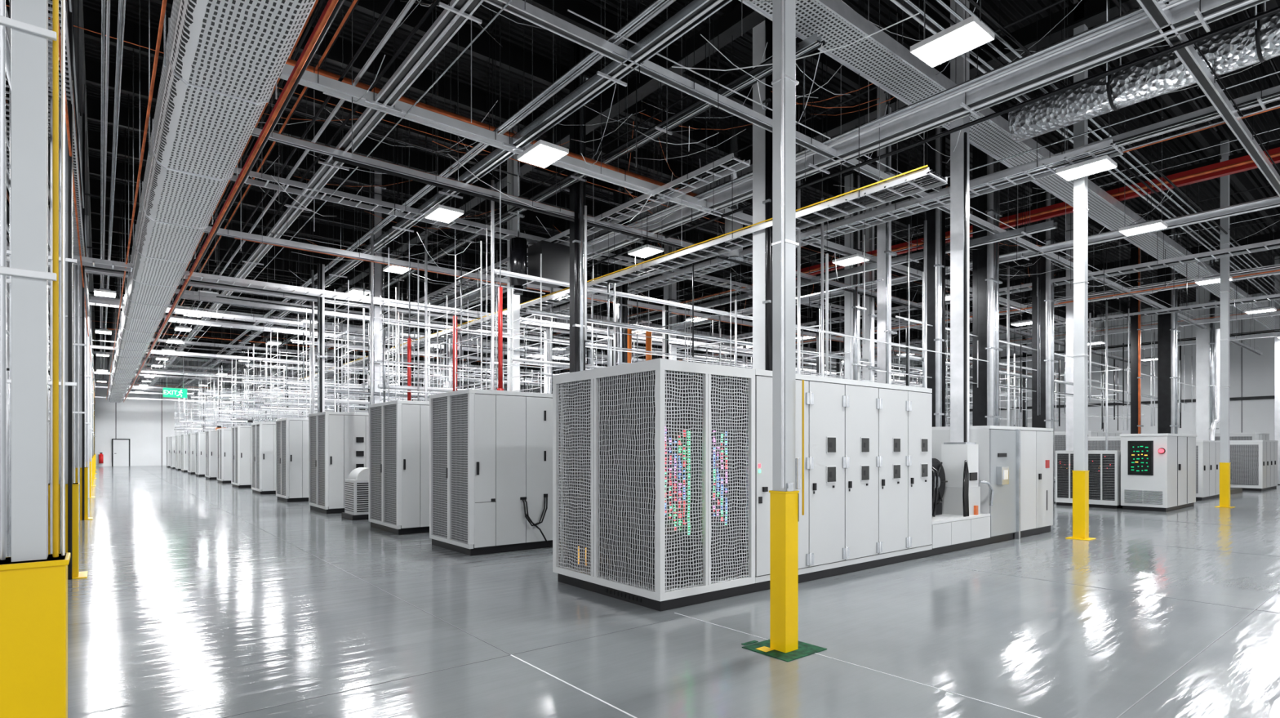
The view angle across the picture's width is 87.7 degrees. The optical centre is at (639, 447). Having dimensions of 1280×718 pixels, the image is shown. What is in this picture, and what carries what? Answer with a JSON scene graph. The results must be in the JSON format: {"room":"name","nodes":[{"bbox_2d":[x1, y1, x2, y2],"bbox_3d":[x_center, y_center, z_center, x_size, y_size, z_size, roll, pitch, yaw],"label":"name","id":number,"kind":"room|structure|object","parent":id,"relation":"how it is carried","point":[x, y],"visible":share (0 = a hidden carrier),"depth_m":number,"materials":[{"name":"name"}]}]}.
{"room":"server room","nodes":[
{"label":"server room","id":0,"kind":"room"},
{"bbox_2d":[94,355,552,466],"bbox_3d":[-28.919,-3.100,64.220,54.000,9.200,0.215,0,0,-39],"label":"wall","id":1,"kind":"structure","parent":0,"point":[147,423],"depth_m":54.66,"materials":[{"name":"paint"}]},
{"bbox_2d":[111,438,129,466],"bbox_3d":[-41.741,0.400,53.597,1.160,2.200,0.120,0,0,-39],"label":"door","id":2,"kind":"structure","parent":1,"relation":"in","point":[120,446],"depth_m":53.58,"materials":[{"name":"paint"}]},
{"bbox_2d":[5,0,1279,382],"bbox_3d":[-4.291,-7.300,33.861,54.000,0.800,78.000,0,0,-39],"label":"ceiling","id":3,"kind":"structure","parent":0,"point":[1095,11],"depth_m":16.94,"materials":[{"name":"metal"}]},
{"bbox_2d":[95,328,111,333],"bbox_3d":[-20.067,-5.997,24.927,0.480,3.406,0.680,0,0,-39],"label":"ceiling light","id":4,"kind":"object","parent":3,"relation":"hanging from","point":[104,331],"depth_m":24.80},
{"bbox_2d":[93,227,115,297],"bbox_3d":[-15.027,-5.997,18.714,0.480,3.406,0.680,0,0,-39],"label":"ceiling light","id":5,"kind":"object","parent":3,"relation":"hanging from","point":[101,291],"depth_m":18.52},
{"bbox_2d":[166,337,182,342],"bbox_3d":[-18.886,-5.997,27.043,0.480,3.406,0.680,0,0,-39],"label":"ceiling light","id":6,"kind":"object","parent":3,"relation":"hanging from","point":[172,339],"depth_m":26.88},
{"bbox_2d":[163,298,186,397],"bbox_3d":[-22.331,-5.050,32.011,0.950,5.300,0.105,0,0,-39],"label":"exit sign","id":7,"kind":"object","parent":3,"relation":"hanging from","point":[167,392],"visible":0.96,"depth_m":31.98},
{"bbox_2d":[173,324,191,331],"bbox_3d":[-16.681,-5.997,24.325,0.480,3.406,0.680,0,0,-39],"label":"ceiling light","id":8,"kind":"object","parent":3,"relation":"hanging from","point":[180,327],"depth_m":24.16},
{"bbox_2d":[197,248,218,293],"bbox_3d":[-12.271,-5.997,18.889,0.480,3.406,0.680,0,0,-39],"label":"ceiling light","id":9,"kind":"object","parent":3,"relation":"hanging from","point":[208,291],"depth_m":18.65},
{"bbox_2d":[106,0,343,402],"bbox_3d":[-17.173,-5.593,22.767,1.202,4.214,75.000,0,0,-39],"label":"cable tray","id":10,"kind":"object","parent":3,"relation":"hanging from","point":[224,60],"visible":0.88,"depth_m":7.46,"materials":[{"name":"grey metal"}]},
{"bbox_2d":[265,339,281,345],"bbox_3d":[-15.181,-5.997,27.602,0.480,3.406,0.680,0,0,-39],"label":"ceiling light","id":11,"kind":"object","parent":3,"relation":"hanging from","point":[273,341],"depth_m":27.45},
{"bbox_2d":[345,182,369,295],"bbox_3d":[-7.873,-5.997,18.594,0.480,3.406,0.680,0,0,-39],"label":"ceiling light","id":12,"kind":"object","parent":3,"relation":"hanging from","point":[358,291],"depth_m":18.41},
{"bbox_2d":[382,131,411,273],"bbox_3d":[-5.857,-5.997,16.109,0.480,3.406,0.680,0,0,-39],"label":"ceiling light","id":13,"kind":"object","parent":3,"relation":"hanging from","point":[392,268],"depth_m":15.98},
{"bbox_2d":[407,97,411,400],"bbox_3d":[-5.082,-4.250,14.677,0.120,6.900,0.114,0,0,-39],"label":"pipe","id":14,"kind":"object","parent":3,"relation":"hanging from","point":[409,340],"visible":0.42,"depth_m":14.66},
{"bbox_2d":[424,46,463,222],"bbox_3d":[-3.637,-5.997,12.373,0.480,3.406,0.680,0,0,-39],"label":"ceiling light","id":15,"kind":"object","parent":3,"relation":"hanging from","point":[443,213],"depth_m":12.28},
{"bbox_2d":[453,104,457,391],"bbox_3d":[-4.083,-4.250,14.715,0.150,6.900,0.143,0,0,-39],"label":"pipe","id":16,"kind":"object","parent":3,"relation":"hanging from","point":[455,104],"visible":0.27,"depth_m":14.68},
{"bbox_2d":[497,8,503,390],"bbox_3d":[-2.446,-4.325,11.665,0.120,6.750,0.114,0,0,-39],"label":"pipe","id":17,"kind":"object","parent":3,"relation":"hanging from","point":[500,288],"visible":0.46,"depth_m":11.65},
{"bbox_2d":[509,84,569,294],"bbox_3d":[-2.221,-5.475,14.423,1.276,4.450,0.600,0,0,-39],"label":"heater","id":18,"kind":"object","parent":3,"relation":"hanging from","point":[555,256],"visible":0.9,"depth_m":14.24,"materials":[{"name":"black metal"}]},
{"bbox_2d":[516,0,568,168],"bbox_3d":[-1.440,-5.997,9.854,0.480,3.406,0.680,0,0,-39],"label":"ceiling light","id":19,"kind":"object","parent":3,"relation":"hanging from","point":[542,153],"depth_m":9.78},
{"bbox_2d":[627,188,631,363],"bbox_3d":[-0.335,-4.200,19.301,0.300,7.000,0.285,0,0,-39],"label":"column","id":20,"kind":"structure","parent":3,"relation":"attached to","point":[629,331],"depth_m":19.23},
{"bbox_2d":[5,0,1279,405],"bbox_3d":[-3.366,-5.600,35.915,48.025,4.200,72.025,0,0,-39],"label":"cable tray","id":21,"kind":"object","parent":3,"relation":"attached to","point":[877,58],"visible":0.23,"depth_m":13.43,"materials":[{"name":"metal"}]},
{"bbox_2d":[6,0,1279,399],"bbox_3d":[-3.368,-5.670,35.898,48.000,4.060,72.000,0,0,-39],"label":"ceiling pipes","id":22,"kind":"object","parent":3,"relation":"hanging from","point":[1160,20],"visible":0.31,"depth_m":10.70,"materials":[{"name":"metal"}]},
{"bbox_2d":[5,0,1279,404],"bbox_3d":[-3.345,-4.861,35.918,47.949,3.938,72.042,0,0,-39],"label":"bundle","id":23,"kind":"object","parent":22,"relation":"attached to","point":[1243,163],"visible":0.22,"depth_m":11.51,"materials":[{"name":"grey metal"}]},
{"bbox_2d":[627,93,663,257],"bbox_3d":[0.126,-5.997,14.717,0.480,3.406,0.680,0,0,-39],"label":"ceiling light","id":24,"kind":"object","parent":3,"relation":"hanging from","point":[651,250],"depth_m":14.58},
{"bbox_2d":[645,211,652,359],"bbox_3d":[0.258,-4.200,19.524,0.270,7.000,0.257,0,0,-39],"label":"column","id":25,"kind":"structure","parent":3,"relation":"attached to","point":[648,340],"depth_m":19.46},
{"bbox_2d":[173,47,1195,435],"bbox_3d":[-4.425,-4.255,42.339,37.474,6.890,58.089,0,0,-39],"label":"rack","id":26,"kind":"object","parent":3,"relation":"hanging from","point":[260,411],"visible":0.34,"depth_m":19.27,"materials":[{"name":"metal"}]},
{"bbox_2d":[182,0,1279,392],"bbox_3d":[-3.118,-5.601,28.805,28.184,4.198,40.588,0,0,-39],"label":"hanger rods","id":27,"kind":"object","parent":3,"relation":"hanging from","point":[418,2],"visible":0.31,"depth_m":12.34,"materials":[{"name":"metal"}]},
{"bbox_2d":[724,115,743,262],"bbox_3d":[2.190,-6.030,15.555,0.456,3.340,0.456,0,0,-39],"label":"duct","id":28,"kind":"object","parent":3,"relation":"hanging from","point":[730,225],"visible":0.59,"depth_m":15.46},
{"bbox_2d":[542,262,949,378],"bbox_3d":[8.470,-6.080,34.480,31.400,3.240,0.999,0,0,-39],"label":"pipes","id":29,"kind":"object","parent":3,"relation":"hanging from","point":[588,315],"visible":0.17,"depth_m":29.17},
{"bbox_2d":[795,254,815,338],"bbox_3d":[6.491,-5.997,26.126,0.480,3.406,0.680,0,0,-39],"label":"ceiling light","id":30,"kind":"object","parent":3,"relation":"hanging from","point":[804,336],"depth_m":25.89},
{"bbox_2d":[831,124,869,266],"bbox_3d":[4.877,-5.997,15.417,0.480,3.406,0.680,0,0,-39],"label":"ceiling light","id":31,"kind":"object","parent":3,"relation":"hanging from","point":[855,258],"depth_m":15.32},
{"bbox_2d":[896,283,912,355],"bbox_3d":[12.315,-5.997,30.851,0.480,3.406,0.680,0,0,-39],"label":"ceiling light","id":32,"kind":"object","parent":3,"relation":"hanging from","point":[901,353],"depth_m":30.70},
{"bbox_2d":[910,0,994,67],"bbox_3d":[3.339,-5.997,7.138,0.480,3.406,0.680,0,0,-39],"label":"ceiling light","id":33,"kind":"object","parent":3,"relation":"hanging from","point":[970,33],"depth_m":7.08,"materials":[{"name":"plastic"}]},
{"bbox_2d":[1010,319,1031,325],"bbox_3d":[13.367,-5.997,23.205,0.480,3.406,0.680,0,0,-39],"label":"ceiling light","id":34,"kind":"object","parent":3,"relation":"hanging from","point":[1025,322],"depth_m":23.16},
{"bbox_2d":[1055,0,1117,181],"bbox_3d":[6.929,-5.997,10.347,0.480,3.406,0.680,0,0,-39],"label":"ceiling light","id":35,"kind":"object","parent":3,"relation":"hanging from","point":[1098,164],"depth_m":10.27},
{"bbox_2d":[1088,339,1105,344],"bbox_3d":[18.803,-5.997,27.615,0.480,3.406,0.680,0,0,-39],"label":"ceiling light","id":36,"kind":"object","parent":3,"relation":"hanging from","point":[1097,341],"depth_m":27.44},
{"bbox_2d":[1118,94,1168,235],"bbox_3d":[9.931,-5.997,13.155,0.480,3.406,0.680,0,0,-39],"label":"ceiling light","id":37,"kind":"object","parent":3,"relation":"hanging from","point":[1148,225],"depth_m":13.02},
{"bbox_2d":[1008,0,1279,142],"bbox_3d":[9.630,-6.187,5.430,0.580,3.026,12.300,0,0,-39],"label":"duct","id":38,"kind":"object","parent":3,"relation":"hanging from","point":[1256,42],"visible":0.88,"depth_m":8.81,"materials":[{"name":"silver metal"}]},
{"bbox_2d":[1194,153,1232,284],"bbox_3d":[14.851,-5.997,17.249,0.480,3.406,0.680,0,0,-39],"label":"ceiling light","id":39,"kind":"object","parent":3,"relation":"hanging from","point":[1215,278],"depth_m":17.30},
{"bbox_2d":[1244,213,1276,313],"bbox_3d":[19.613,-5.997,21.061,0.480,3.406,0.680,0,0,-39],"label":"ceiling light","id":40,"kind":"object","parent":3,"relation":"hanging from","point":[1264,308],"depth_m":21.07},
{"bbox_2d":[6,465,1279,717],"bbox_3d":[-4.291,1.600,33.861,54.000,0.200,78.000,0,0,-39],"label":"floor","id":41,"kind":"structure","parent":0,"point":[184,606],"depth_m":5.55,"materials":[{"name":"concrete"}]},
{"bbox_2d":[5,0,49,556],"bbox_3d":[-22.412,-3.100,25.087,2.200,9.200,56.644,0,0,-39],"label":"pipe manifold","id":42,"kind":"object","parent":41,"relation":"on","point":[8,281],"visible":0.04,"depth_m":12.07,"materials":[{"name":"grey metal"}]},
{"bbox_2d":[0,0,71,717],"bbox_3d":[-1.643,-3.100,1.796,0.310,9.200,0.310,0,0,-39],"label":"steel column","id":43,"kind":"structure","parent":41,"relation":"on","point":[33,581],"depth_m":1.77,"materials":[{"name":"metal"}]},
{"bbox_2d":[6,0,87,579],"bbox_3d":[-6.767,-3.100,7.619,0.690,9.200,0.520,0,0,-39],"label":"steel column","id":44,"kind":"structure","parent":41,"relation":"on","point":[72,489],"depth_m":7.56,"materials":[{"name":"metal"}]},
{"bbox_2d":[48,112,93,519],"bbox_3d":[-11.807,-3.100,13.832,0.690,9.200,0.520,0,0,-39],"label":"steel column","id":45,"kind":"structure","parent":41,"relation":"on","point":[80,473],"depth_m":13.77,"materials":[{"name":"metal"}]},
{"bbox_2d":[84,214,94,497],"bbox_3d":[-16.721,-3.100,19.889,0.690,9.200,0.520,0,0,-39],"label":"steel column","id":46,"kind":"structure","parent":41,"relation":"on","point":[87,463],"depth_m":19.82,"materials":[{"name":"metal"}]},
{"bbox_2d":[89,273,95,485],"bbox_3d":[-21.635,-3.100,25.947,0.690,9.200,0.520,0,0,-39],"label":"steel column","id":47,"kind":"structure","parent":41,"relation":"on","point":[91,392],"depth_m":25.88,"materials":[{"name":"metal"}]},
{"bbox_2d":[91,305,96,478],"bbox_3d":[-26.549,-3.100,32.004,0.690,9.200,0.520,0,0,-39],"label":"steel column","id":48,"kind":"structure","parent":41,"relation":"on","point":[92,402],"depth_m":32.06,"materials":[{"name":"metal"}]},
{"bbox_2d":[93,364,97,473],"bbox_3d":[-31.463,-3.100,38.062,0.690,9.200,0.520,0,0,-39],"label":"steel column","id":49,"kind":"structure","parent":41,"relation":"on","point":[93,364],"depth_m":38.00,"materials":[{"name":"metal"}]},
{"bbox_2d":[93,377,97,470],"bbox_3d":[-36.377,-3.100,44.119,0.690,9.200,0.520,0,0,-39],"label":"steel column","id":50,"kind":"structure","parent":41,"relation":"on","point":[94,377],"depth_m":44.05,"materials":[{"name":"metal"}]},
{"bbox_2d":[98,452,103,466],"bbox_3d":[-42.624,0.950,52.702,0.300,1.100,0.437,0,0,-39],"label":"fire extinguisher","id":51,"kind":"object","parent":41,"relation":"on","point":[100,455],"visible":0.97,"depth_m":52.61,"materials":[{"name":"red metal"}]},
{"bbox_2d":[165,436,170,466],"bbox_3d":[-34.449,0.345,51.545,3.560,2.310,1.535,0,0,-39],"label":"tall cabinet","id":52,"kind":"object","parent":41,"relation":"on","point":[167,438],"visible":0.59,"depth_m":49.97,"materials":[{"name":"white metal"}]},
{"bbox_2d":[170,435,175,468],"bbox_3d":[-31.929,0.345,48.438,3.560,2.310,1.535,0,0,-39],"label":"tall cabinet","id":53,"kind":"object","parent":41,"relation":"on","point":[172,437],"visible":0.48,"depth_m":46.87,"materials":[{"name":"white metal"}]},
{"bbox_2d":[175,435,181,470],"bbox_3d":[-29.409,0.345,45.332,3.560,2.310,1.535,0,0,-39],"label":"tall cabinet","id":54,"kind":"object","parent":41,"relation":"on","point":[178,437],"visible":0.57,"depth_m":43.74,"materials":[{"name":"white metal"}]},
{"bbox_2d":[181,434,187,471],"bbox_3d":[-26.889,0.345,42.226,3.560,2.310,1.535,0,0,-39],"label":"tall cabinet","id":55,"kind":"object","parent":41,"relation":"on","point":[184,437],"visible":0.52,"depth_m":40.65,"materials":[{"name":"white metal"}]},
{"bbox_2d":[187,432,195,473],"bbox_3d":[-24.369,0.345,39.119,3.560,2.310,1.535,0,0,-39],"label":"tall cabinet","id":56,"kind":"object","parent":41,"relation":"on","point":[191,436],"visible":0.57,"depth_m":37.54,"materials":[{"name":"white metal"}]},
{"bbox_2d":[195,431,204,475],"bbox_3d":[-21.849,0.345,36.013,3.560,2.310,1.535,0,0,-39],"label":"tall cabinet","id":57,"kind":"object","parent":41,"relation":"on","point":[199,436],"visible":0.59,"depth_m":34.47,"materials":[{"name":"white metal"}]},
{"bbox_2d":[204,425,221,479],"bbox_3d":[-19.203,0.235,32.751,3.560,2.530,1.535,0,0,-39],"label":"tall cabinet","id":58,"kind":"object","parent":41,"relation":"on","point":[210,435],"visible":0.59,"depth_m":31.22,"materials":[{"name":"white metal"}]},
{"bbox_2d":[216,427,231,483],"bbox_3d":[-16.557,0.345,29.489,3.560,2.310,1.535,0,0,-39],"label":"tall cabinet","id":59,"kind":"object","parent":41,"relation":"on","point":[223,434],"visible":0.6,"depth_m":27.97,"materials":[{"name":"white metal"}]},
{"bbox_2d":[231,419,255,488],"bbox_3d":[-13.943,0.235,26.267,3.560,2.530,1.635,0,0,-39],"label":"tall cabinet","id":60,"kind":"object","parent":41,"relation":"on","point":[241,435],"visible":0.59,"depth_m":24.75,"materials":[{"name":"white metal"}]},
{"bbox_2d":[251,422,275,493],"bbox_3d":[-11.194,0.345,22.879,3.560,2.310,1.560,0,0,-39],"label":"tall cabinet","id":61,"kind":"object","parent":41,"relation":"on","point":[263,433],"visible":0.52,"depth_m":21.42,"materials":[{"name":"white metal"}]},
{"bbox_2d":[275,417,308,502],"bbox_3d":[-8.714,0.345,19.821,3.560,2.310,1.435,0,0,-39],"label":"tall cabinet","id":62,"kind":"object","parent":41,"relation":"on","point":[291,433],"visible":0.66,"depth_m":18.40,"materials":[{"name":"white metal"}]},
{"bbox_2d":[316,262,327,412],"bbox_3d":[-8.190,-1.600,17.119,0.238,6.200,0.238,0,0,-39],"label":"column","id":63,"kind":"structure","parent":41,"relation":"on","point":[321,356],"depth_m":17.01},
{"bbox_2d":[333,339,341,411],"bbox_3d":[-11.526,-1.300,25.450,0.408,5.600,0.408,0,0,-39],"label":"column","id":64,"kind":"structure","parent":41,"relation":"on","point":[336,340],"depth_m":25.29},
{"bbox_2d":[308,411,368,513],"bbox_3d":[-6.202,0.345,16.724,3.560,2.310,1.610,0,0,-39],"label":"tall cabinet","id":65,"kind":"object","parent":41,"relation":"on","point":[338,441],"visible":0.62,"depth_m":15.36,"materials":[{"name":"white metal"}]},
{"bbox_2d":[341,466,368,519],"bbox_3d":[-5.888,0.966,14.281,0.750,1.068,0.800,0,0,-39],"label":"cooler","id":66,"kind":"object","parent":41,"relation":"on","point":[356,486],"visible":0.7,"depth_m":13.93,"materials":[{"name":"paint"}]},
{"bbox_2d":[358,353,367,409],"bbox_3d":[-14.046,-1.600,33.699,0.408,6.200,0.408,0,0,-39],"label":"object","id":67,"kind":"object","parent":41,"relation":"on","point":[361,375],"visible":0.2,"depth_m":33.51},
{"bbox_2d":[368,169,386,404],"bbox_3d":[-7.244,-3.100,18.295,0.425,9.200,0.432,0,0,-39],"label":"column","id":68,"kind":"structure","parent":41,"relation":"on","point":[377,177],"depth_m":18.21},
{"bbox_2d":[368,400,429,534],"bbox_3d":[-2.300,0.345,13.899,6.060,2.310,1.615,0,0,-39],"label":"tall cabinet","id":69,"kind":"object","parent":41,"relation":"on","point":[398,430],"visible":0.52,"depth_m":11.67,"materials":[{"name":"white metal"}]},
{"bbox_2d":[443,334,453,387],"bbox_3d":[-6.780,-1.300,23.449,0.306,5.600,0.318,0,0,-39],"label":"column","id":70,"kind":"structure","parent":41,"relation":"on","point":[448,340],"depth_m":23.35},
{"bbox_2d":[429,388,552,555],"bbox_3d":[-0.433,0.345,11.597,6.060,2.310,1.541,0,0,-39],"label":"tall cabinet","id":71,"kind":"object","parent":41,"relation":"on","point":[491,451],"visible":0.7,"depth_m":9.62,"materials":[{"name":"white metal"}]},
{"bbox_2d":[506,124,524,391],"bbox_3d":[-3.015,-3.100,15.939,0.374,9.200,0.374,0,0,-39],"label":"column","id":72,"kind":"structure","parent":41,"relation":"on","point":[513,221],"depth_m":15.88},
{"bbox_2d":[543,320,551,393],"bbox_3d":[-2.996,-1.300,21.713,0.306,5.600,0.306,0,0,-39],"label":"column","id":73,"kind":"structure","parent":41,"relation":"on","point":[547,335],"depth_m":21.63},
{"bbox_2d":[569,42,591,372],"bbox_3d":[-1.196,-3.100,12.903,0.374,9.200,0.382,0,0,-39],"label":"column","id":74,"kind":"structure","parent":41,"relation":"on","point":[577,190],"depth_m":12.73,"materials":[{"name":"metal"}]},
{"bbox_2d":[585,261,590,368],"bbox_3d":[-2.233,-3.100,26.933,0.306,9.200,0.307,0,0,-39],"label":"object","id":75,"kind":"object","parent":41,"relation":"on","point":[586,349],"visible":0.12,"depth_m":26.80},
{"bbox_2d":[586,346,595,368],"bbox_3d":[-2.064,-1.300,27.094,0.408,5.600,0.408,0,0,-39],"label":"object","id":76,"kind":"object","parent":41,"relation":"on","point":[588,351],"visible":0.05,"depth_m":26.87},
{"bbox_2d":[609,338,613,365],"bbox_3d":[-0.917,-1.300,23.591,0.408,5.600,0.408,0,0,-39],"label":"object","id":77,"kind":"object","parent":41,"relation":"on","point":[611,340],"visible":0.02,"depth_m":23.51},
{"bbox_2d":[613,166,632,364],"bbox_3d":[-0.530,-3.100,18.590,0.476,9.200,0.480,0,0,-39],"label":"column","id":78,"kind":"structure","parent":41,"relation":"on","point":[621,304],"depth_m":18.40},
{"bbox_2d":[662,304,671,359],"bbox_3d":[0.755,-1.300,19.303,0.238,5.600,0.239,0,0,-39],"label":"column","id":79,"kind":"structure","parent":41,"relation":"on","point":[665,308],"depth_m":19.23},
{"bbox_2d":[663,244,681,359],"bbox_3d":[1.162,-3.100,25.234,0.595,9.200,0.595,0,0,-39],"label":"column","id":80,"kind":"structure","parent":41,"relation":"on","point":[669,291],"depth_m":25.12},
{"bbox_2d":[309,9,1107,450],"bbox_3d":[2.075,-3.100,20.934,20.860,9.200,16.157,0,0,-39],"label":"posts","id":81,"kind":"object","parent":41,"relation":"on","point":[492,182],"depth_m":14.45,"materials":[{"name":"metal"}]},
{"bbox_2d":[160,477,1279,717],"bbox_3d":[-8.039,1.499,21.393,69.842,0.002,33.076,0,0,18],"label":"joint","id":82,"kind":"object","parent":41,"relation":"on","point":[602,700],"visible":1,"depth_m":4.66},
{"bbox_2d":[752,17,772,370],"bbox_3d":[2.086,-3.100,10.921,0.510,9.200,0.515,0,0,-39],"label":"column","id":83,"kind":"structure","parent":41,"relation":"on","point":[762,32],"depth_m":10.80,"materials":[{"name":"metal"}]},
{"bbox_2d":[741,0,826,661],"bbox_3d":[1.058,-3.100,4.998,0.460,9.200,0.490,0,0,-39],"label":"steel column","id":84,"kind":"structure","parent":41,"relation":"on","point":[784,644],"depth_m":4.90,"materials":[{"name":"metal"}]},
{"bbox_2d":[552,358,1053,610],"bbox_3d":[3.224,0.345,9.661,9.277,2.310,1.983,0,0,-39],"label":"tall cabinet","id":85,"kind":"object","parent":41,"relation":"on","point":[662,468],"visible":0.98,"depth_m":7.17,"materials":[{"name":"white metal"}]},
{"bbox_2d":[943,0,976,444],"bbox_3d":[4.940,-3.875,10.291,0.340,7.650,0.340,0,0,-39],"label":"support post","id":86,"kind":"object","parent":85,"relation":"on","point":[960,157],"visible":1,"depth_m":10.22,"materials":[{"name":"metal"}]},
{"bbox_2d":[816,247,824,376],"bbox_3d":[6.154,-3.100,22.803,0.238,9.200,0.245,0,0,-39],"label":"column","id":87,"kind":"structure","parent":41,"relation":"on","point":[818,249],"depth_m":22.77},
{"bbox_2d":[836,295,844,377],"bbox_3d":[9.362,-3.100,31.262,0.306,9.200,0.317,0,0,-39],"label":"column","id":88,"kind":"structure","parent":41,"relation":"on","point":[838,343],"depth_m":31.18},
{"bbox_2d":[844,171,866,380],"bbox_3d":[6.043,-3.100,18.900,0.510,9.200,0.510,0,0,-39],"label":"steel column","id":89,"kind":"structure","parent":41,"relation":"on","point":[855,296],"depth_m":18.80,"materials":[{"name":"metal"}]},
{"bbox_2d":[862,192,876,382],"bbox_3d":[6.861,-3.100,19.955,0.425,9.200,0.425,0,0,-39],"label":"steel column","id":90,"kind":"structure","parent":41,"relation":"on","point":[868,348],"depth_m":19.86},
{"bbox_2d":[876,87,897,383],"bbox_3d":[4.980,-3.100,13.543,0.340,9.200,0.340,0,0,-39],"label":"steel column","id":91,"kind":"structure","parent":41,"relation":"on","point":[884,253],"depth_m":13.48,"materials":[{"name":"metal"}]},
{"bbox_2d":[925,125,947,426],"bbox_3d":[6.446,-3.100,14.594,0.408,9.200,0.414,0,0,-39],"label":"steel column","id":92,"kind":"structure","parent":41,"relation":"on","point":[935,217],"depth_m":14.47,"materials":[{"name":"metal"}]},
{"bbox_2d":[972,145,1002,425],"bbox_3d":[8.222,-3.100,15.897,0.578,9.200,0.578,0,0,-39],"label":"steel column","id":93,"kind":"structure","parent":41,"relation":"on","point":[985,397],"depth_m":15.74,"materials":[{"name":"metal"}]},
{"bbox_2d":[1022,297,1028,426],"bbox_3d":[19.485,-3.100,33.739,0.238,9.200,0.242,0,0,-39],"label":"column","id":94,"kind":"structure","parent":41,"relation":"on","point":[1024,314],"depth_m":33.70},
{"bbox_2d":[1031,182,1058,503],"bbox_3d":[10.940,-3.100,18.101,0.578,9.200,0.580,0,0,-39],"label":"steel column","id":95,"kind":"structure","parent":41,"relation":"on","point":[1045,419],"depth_m":17.93,"materials":[{"name":"metal"}]},
{"bbox_2d":[1066,212,1073,450],"bbox_3d":[13.485,-3.100,20.679,0.510,9.200,0.522,0,0,-39],"label":"steel column","id":96,"kind":"structure","parent":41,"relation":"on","point":[1069,292],"depth_m":20.65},
{"bbox_2d":[1065,0,1096,540],"bbox_3d":[7.258,-3.100,10.974,0.340,9.200,0.340,0,0,-39],"label":"steel column","id":97,"kind":"structure","parent":41,"relation":"on","point":[1080,472],"depth_m":10.93,"materials":[{"name":"metal"}]},
{"bbox_2d":[1055,449,1106,506],"bbox_3d":[11.661,0.790,17.610,1.700,1.420,0.660,0,0,-39],"label":"cabinet","id":98,"kind":"object","parent":41,"relation":"on","point":[1064,459],"visible":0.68,"depth_m":17.18,"materials":[{"name":"white metal"}]},
{"bbox_2d":[1053,431,1121,479],"bbox_3d":[20.414,0.400,30.390,4.022,2.200,1.540,0,0,-39],"label":"tall cabinet","id":99,"kind":"object","parent":41,"relation":"on","point":[1060,437],"visible":0.21,"depth_m":29.49,"materials":[{"name":"white metal"}]},
{"bbox_2d":[1088,435,1120,450],"bbox_3d":[17.912,0.550,25.141,2.522,1.900,1.540,0,0,-39],"label":"tall cabinet","id":100,"kind":"object","parent":41,"relation":"on","point":[1113,442],"visible":0.07,"depth_m":24.33,"materials":[{"name":"white metal"}]},
{"bbox_2d":[1088,450,1122,508],"bbox_3d":[12.101,0.790,17.067,1.700,1.420,0.660,0,0,-39],"label":"cabinet","id":101,"kind":"object","parent":41,"relation":"on","point":[1104,466],"visible":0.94,"depth_m":16.48,"materials":[{"name":"white metal"}]},
{"bbox_2d":[1130,215,1143,433],"bbox_3d":[16.634,-3.100,22.353,0.340,9.200,0.340,0,0,-39],"label":"steel column","id":102,"kind":"structure","parent":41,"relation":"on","point":[1135,252],"depth_m":22.27,"materials":[{"name":"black metal"}]},
{"bbox_2d":[1119,432,1196,511],"bbox_3d":[13.019,0.585,16.697,2.780,1.830,0.970,0,0,-39],"label":"tall cabinet","id":103,"kind":"object","parent":41,"relation":"on","point":[1158,470],"visible":1,"depth_m":15.96,"materials":[{"name":"white metal"}]},
{"bbox_2d":[1157,217,1180,433],"bbox_3d":[17.798,-3.100,22.505,0.595,9.200,0.595,0,0,-39],"label":"steel column","id":104,"kind":"structure","parent":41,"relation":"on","point":[1167,344],"depth_m":22.35,"materials":[{"name":"metal"}]},
{"bbox_2d":[1195,244,1218,439],"bbox_3d":[21.592,-3.100,25.448,0.680,9.200,0.680,0,0,-39],"label":"steel column","id":105,"kind":"structure","parent":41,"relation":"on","point":[1205,338],"depth_m":25.30,"materials":[{"name":"metal"}]},
{"bbox_2d":[1195,440,1220,500],"bbox_3d":[16.416,0.650,20.000,2.322,1.700,1.240,0,0,-39],"label":"tall cabinet","id":106,"kind":"object","parent":41,"relation":"on","point":[1207,451],"visible":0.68,"depth_m":19.18,"materials":[{"name":"white metal"}]},
{"bbox_2d":[1214,139,1235,507],"bbox_3d":[14.723,-3.100,16.772,0.340,9.200,0.340,0,0,-39],"label":"steel column","id":107,"kind":"structure","parent":41,"relation":"on","point":[1224,464],"depth_m":16.71,"materials":[{"name":"metal"}]},
{"bbox_2d":[1208,328,1242,494],"bbox_3d":[18.935,-1.250,22.056,2.000,5.500,1.200,0,0,-39],"label":"pipe","id":108,"kind":"object","parent":41,"relation":"on","point":[1217,331],"visible":0.32,"depth_m":22.50,"materials":[{"name":"white plastic"}]},
{"bbox_2d":[1214,432,1269,440],"bbox_3d":[25.411,0.450,28.198,3.022,2.100,1.440,0,0,-39],"label":"tall cabinet","id":109,"kind":"object","parent":41,"relation":"on","point":[1233,436],"visible":0.19,"depth_m":27.17,"materials":[{"name":"white metal"}]},
{"bbox_2d":[1216,440,1278,490],"bbox_3d":[22.158,0.625,24.272,3.022,1.750,1.240,0,0,-39],"label":"tall cabinet","id":110,"kind":"object","parent":41,"relation":"on","point":[1254,463],"visible":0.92,"depth_m":23.25,"materials":[{"name":"white metal"}]},
{"bbox_2d":[1274,255,1279,484],"bbox_3d":[25.855,-3.100,26.859,0.510,9.200,0.510,0,0,-39],"label":"column","id":111,"kind":"structure","parent":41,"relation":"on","point":[1277,340],"depth_m":26.85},
{"bbox_2d":[739,292,1274,439],"bbox_3d":[16.716,-3.100,50.903,0.300,9.200,78.000,0,0,-39],"label":"wall","id":112,"kind":"structure","parent":0,"point":[1251,375],"depth_m":35.71,"materials":[{"name":"paint"}]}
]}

